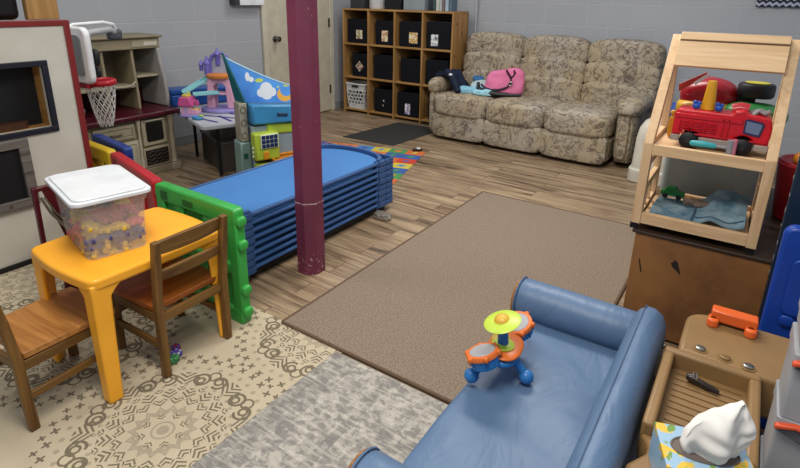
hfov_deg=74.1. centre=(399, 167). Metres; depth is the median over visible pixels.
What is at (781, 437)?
bin
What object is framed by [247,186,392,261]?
cot
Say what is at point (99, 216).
block
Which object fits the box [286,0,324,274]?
support post
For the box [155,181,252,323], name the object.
fence panel
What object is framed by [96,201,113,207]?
block
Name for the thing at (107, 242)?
block
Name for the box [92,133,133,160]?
gate
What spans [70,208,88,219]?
block
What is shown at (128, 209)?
block
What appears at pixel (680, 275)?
base cabinet
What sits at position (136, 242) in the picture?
block
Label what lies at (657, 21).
wall
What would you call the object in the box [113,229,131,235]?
block
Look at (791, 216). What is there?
board
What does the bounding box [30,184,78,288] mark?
folding chair
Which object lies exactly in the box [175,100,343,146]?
baseboard
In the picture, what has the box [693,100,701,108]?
peg
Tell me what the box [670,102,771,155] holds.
fire truck
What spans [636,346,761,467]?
tray
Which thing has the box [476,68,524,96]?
tote bag
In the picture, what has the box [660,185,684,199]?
toy car
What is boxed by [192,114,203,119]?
tray
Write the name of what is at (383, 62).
fabric bin
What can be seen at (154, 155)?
grille
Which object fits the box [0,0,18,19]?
television
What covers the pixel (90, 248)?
block
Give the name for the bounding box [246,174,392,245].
cot
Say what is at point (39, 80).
panel
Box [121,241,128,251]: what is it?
block
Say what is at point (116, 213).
block
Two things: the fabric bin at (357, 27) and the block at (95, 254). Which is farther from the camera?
the fabric bin at (357, 27)
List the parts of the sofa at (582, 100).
arm, arm, arm, arm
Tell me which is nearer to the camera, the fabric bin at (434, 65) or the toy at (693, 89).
the toy at (693, 89)
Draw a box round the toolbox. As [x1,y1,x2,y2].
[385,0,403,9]
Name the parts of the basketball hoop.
plate, arm, arm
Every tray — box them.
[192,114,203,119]
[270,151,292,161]
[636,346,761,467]
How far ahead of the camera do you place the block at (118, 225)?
1.78 m
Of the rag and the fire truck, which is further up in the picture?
the fire truck
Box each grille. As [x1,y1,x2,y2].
[147,148,168,163]
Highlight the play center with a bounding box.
[234,101,292,172]
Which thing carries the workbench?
on the floor
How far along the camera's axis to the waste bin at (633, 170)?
3.92 m
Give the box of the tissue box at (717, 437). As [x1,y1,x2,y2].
[648,400,756,467]
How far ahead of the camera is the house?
3.87 m
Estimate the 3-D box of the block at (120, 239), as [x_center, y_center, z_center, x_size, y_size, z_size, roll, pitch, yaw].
[-0.947,0.239,1.814,0.018,0.056,0.057,10,20,26]
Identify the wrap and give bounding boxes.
[372,210,391,220]
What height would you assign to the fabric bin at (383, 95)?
0.261 m
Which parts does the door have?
knob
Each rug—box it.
[0,263,341,467]
[189,352,447,467]
[281,191,635,403]
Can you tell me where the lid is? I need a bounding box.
[210,127,235,138]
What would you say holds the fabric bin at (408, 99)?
on the cubby shelf at (459, 34)
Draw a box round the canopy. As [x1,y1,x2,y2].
[221,53,290,103]
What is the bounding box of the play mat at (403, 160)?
[321,141,425,183]
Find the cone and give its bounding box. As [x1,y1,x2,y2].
[700,80,717,109]
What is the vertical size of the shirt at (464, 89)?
0.064 m
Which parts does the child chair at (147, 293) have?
leg, leg, seat, leg, rail, rail, leg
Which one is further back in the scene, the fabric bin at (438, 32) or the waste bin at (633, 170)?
the fabric bin at (438, 32)
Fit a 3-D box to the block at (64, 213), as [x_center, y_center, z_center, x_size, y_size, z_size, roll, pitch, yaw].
[-1.176,0.158,1.894,0.052,0.022,0.058,-7,20,-24]
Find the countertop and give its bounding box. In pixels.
[81,86,179,128]
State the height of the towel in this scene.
0.062 m
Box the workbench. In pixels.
[625,314,789,467]
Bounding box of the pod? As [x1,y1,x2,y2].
[724,101,788,122]
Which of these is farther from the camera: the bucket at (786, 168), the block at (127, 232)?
the bucket at (786, 168)
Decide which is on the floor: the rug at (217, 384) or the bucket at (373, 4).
the rug at (217, 384)
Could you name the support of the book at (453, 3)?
on the cubby shelf at (459, 34)
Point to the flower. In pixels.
(178, 351)
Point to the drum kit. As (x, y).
(509, 328)
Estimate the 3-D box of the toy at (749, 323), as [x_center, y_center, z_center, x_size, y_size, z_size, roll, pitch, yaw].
[0.964,0.444,1.536,0.125,0.043,0.068,13,21,32]
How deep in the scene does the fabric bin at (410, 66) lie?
5.69 m
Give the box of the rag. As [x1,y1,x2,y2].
[682,198,709,207]
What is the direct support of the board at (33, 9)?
on the panel at (39, 80)
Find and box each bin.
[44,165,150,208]
[348,18,366,43]
[352,51,366,76]
[374,53,392,79]
[374,86,392,113]
[375,20,393,45]
[398,89,419,117]
[400,20,421,47]
[400,56,420,83]
[426,21,451,49]
[426,57,449,84]
[627,118,664,186]
[759,435,762,467]
[762,379,799,467]
[779,322,799,422]
[797,299,799,346]
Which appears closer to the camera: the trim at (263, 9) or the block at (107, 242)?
the block at (107, 242)
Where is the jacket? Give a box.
[435,69,469,93]
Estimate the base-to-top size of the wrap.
0.049 m
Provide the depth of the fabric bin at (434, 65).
5.52 m
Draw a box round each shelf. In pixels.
[80,71,158,93]
[342,8,468,122]
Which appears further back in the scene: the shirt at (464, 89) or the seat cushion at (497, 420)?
the shirt at (464, 89)
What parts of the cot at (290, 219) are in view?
rail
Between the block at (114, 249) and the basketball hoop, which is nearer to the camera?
the block at (114, 249)
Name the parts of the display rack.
post, rail, rail, rail, sloping post, post, rail, rail, rail, rail, post, post, sloping post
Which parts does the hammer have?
handle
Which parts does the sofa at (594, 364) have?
arm, arm, arm, backrest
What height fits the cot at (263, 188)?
0.050 m
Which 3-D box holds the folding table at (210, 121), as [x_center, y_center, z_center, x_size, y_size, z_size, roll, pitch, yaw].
[-1.395,-0.239,4.181,0.555,0.437,0.906,-12,22,-34]
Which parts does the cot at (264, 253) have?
rail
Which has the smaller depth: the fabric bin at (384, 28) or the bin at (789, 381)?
the bin at (789, 381)
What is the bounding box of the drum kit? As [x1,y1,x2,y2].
[464,310,534,383]
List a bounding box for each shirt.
[460,85,483,92]
[471,80,485,86]
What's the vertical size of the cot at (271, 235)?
0.036 m
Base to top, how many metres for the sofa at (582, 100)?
0.965 m
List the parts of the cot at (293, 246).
rail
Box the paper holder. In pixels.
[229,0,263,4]
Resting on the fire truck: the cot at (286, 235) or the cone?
the cone
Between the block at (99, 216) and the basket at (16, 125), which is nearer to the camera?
the block at (99, 216)
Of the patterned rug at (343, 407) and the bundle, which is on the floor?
the patterned rug at (343, 407)
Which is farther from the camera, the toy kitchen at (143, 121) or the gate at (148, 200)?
the toy kitchen at (143, 121)
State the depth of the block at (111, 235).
1.76 m
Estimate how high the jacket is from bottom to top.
0.269 m
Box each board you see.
[22,0,59,19]
[757,155,799,329]
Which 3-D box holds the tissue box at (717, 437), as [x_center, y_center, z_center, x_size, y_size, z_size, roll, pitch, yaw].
[0.594,0.539,1.028,0.160,0.202,0.116,5,18,13]
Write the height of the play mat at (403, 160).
0.006 m
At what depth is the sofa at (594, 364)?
1.45 m
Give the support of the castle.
on the folding table at (210, 121)
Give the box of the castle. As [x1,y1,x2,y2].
[181,48,234,112]
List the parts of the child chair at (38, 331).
leg, seat, leg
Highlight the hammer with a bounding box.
[689,139,737,154]
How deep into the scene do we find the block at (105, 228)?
1.75 m
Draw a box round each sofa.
[348,276,665,467]
[428,31,666,164]
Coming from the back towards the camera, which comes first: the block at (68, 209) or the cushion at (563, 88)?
the cushion at (563, 88)
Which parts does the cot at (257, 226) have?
rail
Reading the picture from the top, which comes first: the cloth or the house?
the house
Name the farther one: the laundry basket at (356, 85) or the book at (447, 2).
the laundry basket at (356, 85)
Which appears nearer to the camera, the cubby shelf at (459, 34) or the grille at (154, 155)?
the grille at (154, 155)
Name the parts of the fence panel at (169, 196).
hinge knob, hinge knob, hinge knob, hinge knob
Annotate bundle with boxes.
[473,75,483,81]
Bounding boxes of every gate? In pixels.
[89,140,115,166]
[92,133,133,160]
[110,152,161,210]
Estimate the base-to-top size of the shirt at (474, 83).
0.106 m
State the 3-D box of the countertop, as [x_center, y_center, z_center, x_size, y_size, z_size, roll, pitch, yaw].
[-2.102,-0.433,3.783,0.474,0.158,0.871,13,21,32]
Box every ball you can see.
[170,353,179,364]
[793,152,799,164]
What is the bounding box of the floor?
[155,107,776,436]
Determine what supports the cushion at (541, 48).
on the sofa at (582, 100)
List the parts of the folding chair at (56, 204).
rail, rail, backrest, seat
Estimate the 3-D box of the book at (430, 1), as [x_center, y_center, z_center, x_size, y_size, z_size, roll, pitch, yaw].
[0.314,-1.695,5.408,0.040,0.172,0.042,13,21,32]
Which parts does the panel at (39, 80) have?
chalkboard frame, trim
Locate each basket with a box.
[0,120,28,132]
[346,80,366,109]
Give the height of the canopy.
0.368 m
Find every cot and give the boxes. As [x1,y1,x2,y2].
[188,143,392,222]
[208,191,391,269]
[244,162,392,230]
[245,168,392,239]
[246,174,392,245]
[246,180,392,253]
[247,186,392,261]
[248,197,392,276]
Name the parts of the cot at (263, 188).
rail, rail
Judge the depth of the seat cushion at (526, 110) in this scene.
4.62 m
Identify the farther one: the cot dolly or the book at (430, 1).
the book at (430, 1)
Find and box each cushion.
[403,323,616,467]
[435,90,499,118]
[462,70,491,85]
[463,51,523,70]
[466,31,526,57]
[486,94,561,127]
[520,56,587,83]
[522,75,583,101]
[523,35,591,62]
[544,100,618,138]
[580,82,657,112]
[584,61,662,90]
[588,39,666,68]
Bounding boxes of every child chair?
[0,287,115,431]
[112,214,231,378]
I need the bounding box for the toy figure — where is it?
[667,110,675,136]
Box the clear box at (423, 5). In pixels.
[404,0,432,10]
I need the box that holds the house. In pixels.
[177,92,202,116]
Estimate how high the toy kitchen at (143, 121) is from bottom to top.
1.003 m
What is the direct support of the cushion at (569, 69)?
on the sofa at (582, 100)
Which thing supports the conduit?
attached to the wall at (657, 21)
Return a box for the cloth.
[649,190,748,229]
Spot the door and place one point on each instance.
(276, 9)
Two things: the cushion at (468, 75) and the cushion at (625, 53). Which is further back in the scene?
the cushion at (468, 75)
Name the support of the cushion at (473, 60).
on the sofa at (582, 100)
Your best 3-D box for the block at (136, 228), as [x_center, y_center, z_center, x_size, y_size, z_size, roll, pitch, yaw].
[-0.913,0.208,1.836,0.050,0.040,0.058,-5,19,-19]
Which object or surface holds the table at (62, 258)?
on the rug at (217, 384)
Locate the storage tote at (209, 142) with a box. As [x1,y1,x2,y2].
[200,130,235,172]
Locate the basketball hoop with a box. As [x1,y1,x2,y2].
[70,21,121,126]
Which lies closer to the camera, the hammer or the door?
the hammer
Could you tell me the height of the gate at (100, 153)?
0.505 m
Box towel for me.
[472,88,490,95]
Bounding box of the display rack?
[630,32,799,254]
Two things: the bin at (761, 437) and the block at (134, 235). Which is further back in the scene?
the block at (134, 235)
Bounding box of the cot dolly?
[256,207,384,272]
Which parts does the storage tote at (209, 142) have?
lid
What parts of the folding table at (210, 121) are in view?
leg, leg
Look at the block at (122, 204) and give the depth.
1.87 m
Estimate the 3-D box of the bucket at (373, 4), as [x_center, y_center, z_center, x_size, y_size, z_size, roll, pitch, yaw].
[-0.241,-1.860,5.796,0.183,0.229,0.190,13,21,32]
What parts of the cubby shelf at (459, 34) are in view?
panel, panel, panel, panel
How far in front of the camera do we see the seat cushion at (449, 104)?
4.88 m
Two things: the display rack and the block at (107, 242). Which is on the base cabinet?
the display rack
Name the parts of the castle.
window panel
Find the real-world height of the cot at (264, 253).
0.036 m
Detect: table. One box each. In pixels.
[31,207,222,403]
[177,102,234,175]
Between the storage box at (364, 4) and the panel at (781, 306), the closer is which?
the panel at (781, 306)
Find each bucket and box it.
[369,0,384,8]
[772,154,796,220]
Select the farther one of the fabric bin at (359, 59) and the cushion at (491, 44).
the fabric bin at (359, 59)
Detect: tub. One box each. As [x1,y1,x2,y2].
[660,157,759,210]
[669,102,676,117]
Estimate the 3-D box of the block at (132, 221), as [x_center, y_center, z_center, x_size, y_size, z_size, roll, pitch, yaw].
[-0.913,0.181,1.826,0.057,0.018,0.052,11,20,24]
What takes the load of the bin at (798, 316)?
on the bin at (789, 381)
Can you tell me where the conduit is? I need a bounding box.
[474,0,477,32]
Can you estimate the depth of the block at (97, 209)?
1.81 m
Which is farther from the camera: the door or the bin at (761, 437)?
the door
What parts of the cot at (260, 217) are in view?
rail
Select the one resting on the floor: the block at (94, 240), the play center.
the play center
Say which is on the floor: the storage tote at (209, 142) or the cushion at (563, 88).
the storage tote at (209, 142)
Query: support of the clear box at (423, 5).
on the cubby shelf at (459, 34)
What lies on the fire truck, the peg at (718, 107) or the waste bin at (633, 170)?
the peg at (718, 107)
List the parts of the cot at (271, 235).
rail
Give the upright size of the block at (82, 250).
0.018 m
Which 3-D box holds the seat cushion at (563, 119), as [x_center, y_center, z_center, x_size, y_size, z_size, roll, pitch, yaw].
[1.586,-0.430,4.546,0.549,0.219,0.649,13,22,33]
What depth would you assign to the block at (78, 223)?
1.75 m
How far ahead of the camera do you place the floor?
3.80 m
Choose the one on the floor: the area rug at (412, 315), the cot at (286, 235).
the area rug at (412, 315)
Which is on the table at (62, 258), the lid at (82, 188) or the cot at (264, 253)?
the lid at (82, 188)
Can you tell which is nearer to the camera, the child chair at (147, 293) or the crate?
the child chair at (147, 293)
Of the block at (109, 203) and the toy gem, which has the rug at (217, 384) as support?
the toy gem
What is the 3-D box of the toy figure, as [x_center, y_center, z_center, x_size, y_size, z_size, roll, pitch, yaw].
[1.088,-0.179,2.123,0.024,0.111,0.024,13,21,32]
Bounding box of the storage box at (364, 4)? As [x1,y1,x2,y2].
[350,0,368,8]
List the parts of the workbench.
knob seat, knob, knob seat, knob, knob seat, knob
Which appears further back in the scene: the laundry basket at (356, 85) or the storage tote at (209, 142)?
the laundry basket at (356, 85)
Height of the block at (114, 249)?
0.043 m
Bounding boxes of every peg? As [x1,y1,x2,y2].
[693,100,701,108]
[715,102,723,110]
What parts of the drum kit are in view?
control panel, post, leg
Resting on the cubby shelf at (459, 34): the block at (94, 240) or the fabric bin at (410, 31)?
the fabric bin at (410, 31)
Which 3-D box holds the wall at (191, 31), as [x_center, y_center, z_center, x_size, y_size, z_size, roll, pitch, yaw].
[-2.296,-1.235,3.939,0.100,2.450,6.280,13,21,32]
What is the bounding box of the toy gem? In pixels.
[170,343,180,349]
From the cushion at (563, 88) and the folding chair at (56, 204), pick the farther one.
the cushion at (563, 88)
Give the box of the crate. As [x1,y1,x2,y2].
[168,83,226,106]
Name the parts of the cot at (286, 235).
rail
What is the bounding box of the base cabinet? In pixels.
[623,186,781,343]
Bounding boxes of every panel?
[0,20,92,274]
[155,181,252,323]
[758,224,799,428]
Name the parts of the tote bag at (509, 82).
panel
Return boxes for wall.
[0,0,349,136]
[457,0,799,156]
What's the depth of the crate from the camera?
4.27 m
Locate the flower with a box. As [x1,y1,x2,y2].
[170,348,181,356]
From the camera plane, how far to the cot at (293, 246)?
2.92 m
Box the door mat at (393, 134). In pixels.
[343,122,432,145]
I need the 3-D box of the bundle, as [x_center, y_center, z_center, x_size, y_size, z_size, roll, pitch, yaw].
[0.769,-0.838,5.202,0.114,0.138,0.101,7,19,16]
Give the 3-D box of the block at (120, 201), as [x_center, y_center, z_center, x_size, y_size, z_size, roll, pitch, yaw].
[-0.989,0.132,1.898,0.057,0.043,0.050,-11,21,-33]
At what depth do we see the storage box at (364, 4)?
5.86 m
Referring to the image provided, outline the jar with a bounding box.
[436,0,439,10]
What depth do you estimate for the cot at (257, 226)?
2.87 m
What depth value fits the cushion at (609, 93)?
4.57 m
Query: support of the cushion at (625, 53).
on the sofa at (582, 100)
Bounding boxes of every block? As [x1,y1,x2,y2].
[62,209,68,216]
[65,207,82,216]
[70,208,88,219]
[75,216,95,228]
[76,229,81,237]
[81,219,99,232]
[81,229,100,239]
[81,249,100,254]
[84,234,101,245]
[84,241,103,251]
[89,206,107,218]
[91,248,100,259]
[93,212,111,222]
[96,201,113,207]
[99,224,114,233]
[101,231,117,240]
[101,244,118,255]
[104,239,111,248]
[108,206,126,220]
[112,221,130,230]
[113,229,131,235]
[115,199,132,205]
[115,234,130,245]
[120,203,136,211]
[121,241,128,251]
[124,206,139,214]
[125,215,144,225]
[128,237,144,246]
[130,224,144,232]
[130,230,145,240]
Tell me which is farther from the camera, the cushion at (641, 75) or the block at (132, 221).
the cushion at (641, 75)
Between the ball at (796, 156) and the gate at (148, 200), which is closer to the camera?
the ball at (796, 156)
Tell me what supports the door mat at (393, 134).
on the floor
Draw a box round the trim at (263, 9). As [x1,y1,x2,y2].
[260,0,334,109]
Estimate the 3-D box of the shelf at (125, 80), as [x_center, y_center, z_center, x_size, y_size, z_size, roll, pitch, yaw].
[-2.100,-0.629,3.861,0.276,0.081,0.582,13,21,32]
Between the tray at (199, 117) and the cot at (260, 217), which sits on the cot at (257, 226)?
the cot at (260, 217)
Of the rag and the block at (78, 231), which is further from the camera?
the rag
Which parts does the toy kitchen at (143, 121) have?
drawer, cornice, door, turned post, cornice panel, name plate, oven door, drawer, turned post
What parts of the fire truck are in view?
panel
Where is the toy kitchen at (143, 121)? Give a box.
[80,32,181,173]
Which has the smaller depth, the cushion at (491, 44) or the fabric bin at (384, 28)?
the cushion at (491, 44)
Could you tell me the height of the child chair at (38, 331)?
0.517 m
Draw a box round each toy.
[676,72,776,110]
[706,305,758,338]
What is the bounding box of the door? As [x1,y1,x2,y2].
[266,0,331,111]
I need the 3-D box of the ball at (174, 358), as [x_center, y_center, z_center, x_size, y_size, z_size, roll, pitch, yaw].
[-0.830,0.702,1.947,0.040,0.031,0.040,13,21,32]

